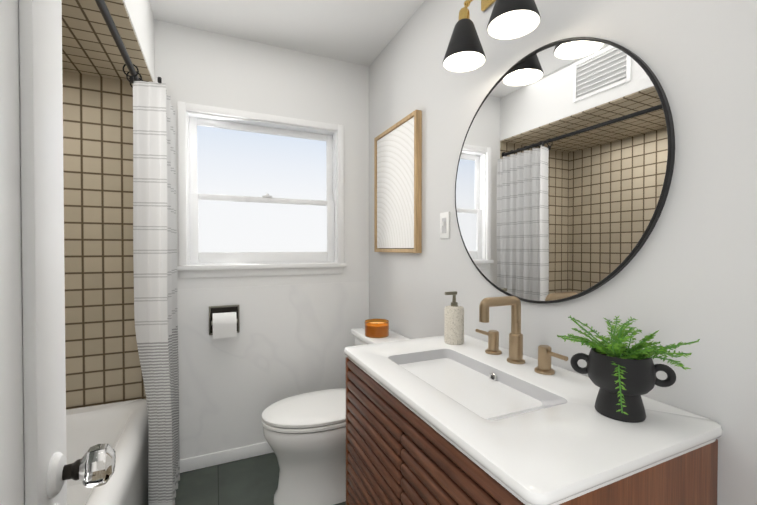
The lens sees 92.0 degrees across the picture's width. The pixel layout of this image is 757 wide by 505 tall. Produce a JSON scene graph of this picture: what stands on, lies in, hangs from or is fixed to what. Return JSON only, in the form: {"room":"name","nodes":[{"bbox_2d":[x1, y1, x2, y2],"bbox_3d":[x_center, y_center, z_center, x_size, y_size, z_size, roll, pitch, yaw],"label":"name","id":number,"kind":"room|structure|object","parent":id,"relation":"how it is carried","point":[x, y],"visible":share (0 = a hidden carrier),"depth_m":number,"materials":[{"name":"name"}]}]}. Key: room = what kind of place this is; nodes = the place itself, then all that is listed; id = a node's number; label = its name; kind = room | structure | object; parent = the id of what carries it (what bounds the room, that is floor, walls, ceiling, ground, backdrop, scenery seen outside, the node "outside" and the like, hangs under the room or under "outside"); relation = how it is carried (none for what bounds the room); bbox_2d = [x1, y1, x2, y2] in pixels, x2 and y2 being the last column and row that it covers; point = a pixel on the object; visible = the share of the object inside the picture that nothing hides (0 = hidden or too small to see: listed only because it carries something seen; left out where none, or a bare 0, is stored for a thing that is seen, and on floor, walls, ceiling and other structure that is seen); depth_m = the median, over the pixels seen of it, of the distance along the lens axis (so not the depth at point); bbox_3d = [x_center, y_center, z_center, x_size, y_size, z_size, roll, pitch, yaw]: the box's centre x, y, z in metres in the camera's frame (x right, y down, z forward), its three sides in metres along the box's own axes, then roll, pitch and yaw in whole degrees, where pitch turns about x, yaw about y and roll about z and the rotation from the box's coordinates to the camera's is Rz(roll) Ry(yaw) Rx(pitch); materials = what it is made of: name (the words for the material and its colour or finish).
{"room":"bathroom","nodes":[
{"label":"bathroom","id":0,"kind":"room"},
{"bbox_2d":[62,0,152,81],"bbox_3d":[-1.250,-0.873,1.069,0.821,0.008,1.498,0,1,-24],"label":"tile","id":1,"kind":"structure","parent":0,"point":[89,46],"depth_m":1.52,"materials":[{"name":"beige tile"}]},
{"bbox_2d":[123,0,154,81],"bbox_3d":[-1.248,-1.047,1.067,0.825,0.341,1.514,0,1,-24],"label":"wall","id":2,"kind":"structure","parent":0,"point":[140,15],"depth_m":1.65,"materials":[{"name":"white paint"}]},
{"bbox_2d":[175,452,345,504],"bbox_3d":[-0.525,1.263,0.943,2.319,0.100,2.664,0,1,-24],"label":"floor","id":3,"kind":"structure","parent":0,"point":[251,480],"depth_m":1.90,"materials":[{"name":"tile"}]},
{"bbox_2d":[66,399,148,504],"bbox_3d":[-1.246,0.991,1.093,0.822,0.440,1.490,0,1,-24],"label":"bathtub","id":4,"kind":"object","parent":3,"relation":"on","point":[121,429],"visible":0.44,"depth_m":1.66,"materials":[{"name":"white ceramic"}]},
{"bbox_2d":[262,328,409,504],"bbox_3d":[-0.215,0.827,1.875,0.738,0.750,0.476,0,1,-24],"label":"toilet","id":5,"kind":"object","parent":3,"relation":"on","point":[305,435],"visible":0.48,"depth_m":1.72,"materials":[{"name":"white ceramic"}]},
{"bbox_2d":[365,319,388,337],"bbox_3d":[-0.009,0.411,1.983,0.132,0.078,0.132,0,1,-24],"label":"candle jar","id":6,"kind":"object","parent":5,"relation":"on","point":[376,328],"visible":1,"depth_m":1.93,"materials":[{"name":"orange glass"}]},
{"bbox_2d":[344,296,722,504],"bbox_3d":[0.284,0.674,1.027,0.520,1.077,0.871,0,1,-24],"label":"bathroom vanity","id":7,"kind":"object","parent":3,"relation":"on","point":[438,420],"visible":1,"depth_m":0.79,"materials":[{"name":"brown wood"}]},
{"bbox_2d":[444,291,463,344],"bbox_3d":[0.281,0.241,1.366,0.076,0.192,0.072,0,1,-24],"label":"soap dispenser","id":8,"kind":"object","parent":7,"relation":"on","point":[454,323],"visible":1,"depth_m":1.34,"materials":[{"name":"stone"}]},
{"bbox_2d":[475,296,567,380],"bbox_3d":[0.353,0.286,1.105,0.227,0.304,0.367,0,1,-24],"label":"faucet","id":9,"kind":"object","parent":7,"relation":"on","point":[491,363],"depth_m":1.10,"materials":[{"name":"gold metal"}]},
{"bbox_2d":[557,315,699,422],"bbox_3d":[0.523,0.243,0.784,0.236,0.202,0.274,0,1,-24],"label":"plant pot","id":10,"kind":"object","parent":7,"relation":"on","point":[622,376],"visible":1,"depth_m":0.75,"materials":[{"name":"black ceramic"}]},
{"bbox_2d":[154,19,368,288],"bbox_3d":[-1.041,-0.015,2.079,2.319,2.429,0.140,0,1,-24],"label":"wall","id":11,"kind":"structure","parent":0,"point":[198,66],"depth_m":2.19,"materials":[{"name":"white paint"}]},
{"bbox_2d":[62,71,145,409],"bbox_3d":[-1.556,0.159,1.769,0.825,2.088,0.008,0,1,-24],"label":"wall tile","id":12,"kind":"structure","parent":11,"relation":"attached to","point":[102,363],"depth_m":1.83,"materials":[{"name":"beige tile"}]},
{"bbox_2d":[95,0,179,504],"bbox_3d":[-0.846,0.195,1.263,0.174,1.969,1.496,0,1,-24],"label":"shower curtain","id":13,"kind":"object","parent":12,"relation":"attached to","point":[155,244],"visible":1,"depth_m":1.54,"materials":[{"name":"fabric"}]},
{"bbox_2d":[177,101,346,277],"bbox_3d":[-0.670,-0.339,2.200,0.961,0.952,0.136,0,1,-24],"label":"window","id":14,"kind":"structure","parent":11,"relation":"in","point":[261,197],"depth_m":2.19,"materials":[{"name":"white"}]},
{"bbox_2d":[177,282,368,459],"bbox_3d":[-0.622,0.663,2.196,1.222,0.930,0.004,0,1,-24],"label":"wainscot","id":15,"kind":"structure","parent":11,"relation":"attached to","point":[290,341],"depth_m":2.15,"materials":[{"name":"white stone"}]},
{"bbox_2d":[209,305,239,338],"bbox_3d":[-0.854,0.382,2.026,0.160,0.160,0.111,0,1,-24],"label":"toilet paper holder","id":16,"kind":"object","parent":15,"relation":"attached to","point":[223,321],"visible":1,"depth_m":2.00,"materials":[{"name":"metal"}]},
{"bbox_2d":[180,442,273,472],"bbox_3d":[-0.620,1.163,2.198,1.222,0.070,0.014,0,1,-24],"label":"baseboard","id":17,"kind":"structure","parent":15,"relation":"attached to","point":[217,458],"depth_m":2.08,"materials":[{"name":"white paint"}]},
{"bbox_2d":[149,0,424,65],"bbox_3d":[-0.525,-1.266,0.912,2.319,0.100,2.664,0,1,-24],"label":"ceiling","id":18,"kind":"structure","parent":0,"point":[362,32],"depth_m":1.94,"materials":[{"name":"white paint"}]},
{"bbox_2d":[369,0,756,504],"bbox_3d":[0.478,-0.007,1.377,0.120,2.429,2.664,0,1,-24],"label":"wall","id":19,"kind":"structure","parent":0,"point":[687,273],"depth_m":0.84,"materials":[{"name":"white paint"}]},
{"bbox_2d":[374,110,421,252],"bbox_3d":[0.094,-0.353,2.039,0.034,0.705,0.514,0,1,-24],"label":"framed art","id":20,"kind":"object","parent":19,"relation":"attached to","point":[397,187],"visible":1,"depth_m":1.97,"materials":[{"name":"white paper"}]},
{"bbox_2d":[440,212,449,238],"bbox_3d":[0.292,-0.120,1.627,0.014,0.116,0.070,0,1,-24],"label":"light switch","id":21,"kind":"object","parent":19,"relation":"attached to","point":[445,225],"visible":1,"depth_m":1.62,"materials":[{"name":"white plastic"}]},
{"bbox_2d":[443,0,540,71],"bbox_3d":[0.377,-0.812,1.173,0.222,0.312,0.380,0,1,-24],"label":"sconce","id":22,"kind":"object","parent":19,"relation":"attached to","point":[511,19],"visible":1,"depth_m":1.19,"materials":[{"name":"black metal"}]},
{"bbox_2d":[455,37,674,303],"bbox_3d":[0.491,-0.239,1.177,0.016,0.800,0.800,0,1,-24],"label":"round mirror","id":23,"kind":"object","parent":19,"relation":"attached to","point":[565,168],"visible":0.94,"depth_m":1.06,"materials":[{"name":"black mirror"}]},
{"bbox_3d":[-0.752,0.011,-0.026,0.825,2.429,0.910,0,1,-24],"label":"wall","id":24,"kind":"structure","parent":0,"visible":0},
{"bbox_2d":[0,0,115,504],"bbox_3d":[-0.289,0.199,0.204,0.108,2.030,0.711,0,1,-24],"label":"entry door","id":25,"kind":"structure","parent":24,"relation":"in","point":[36,468],"depth_m":0.42,"materials":[{"name":"white paint"}]}
]}

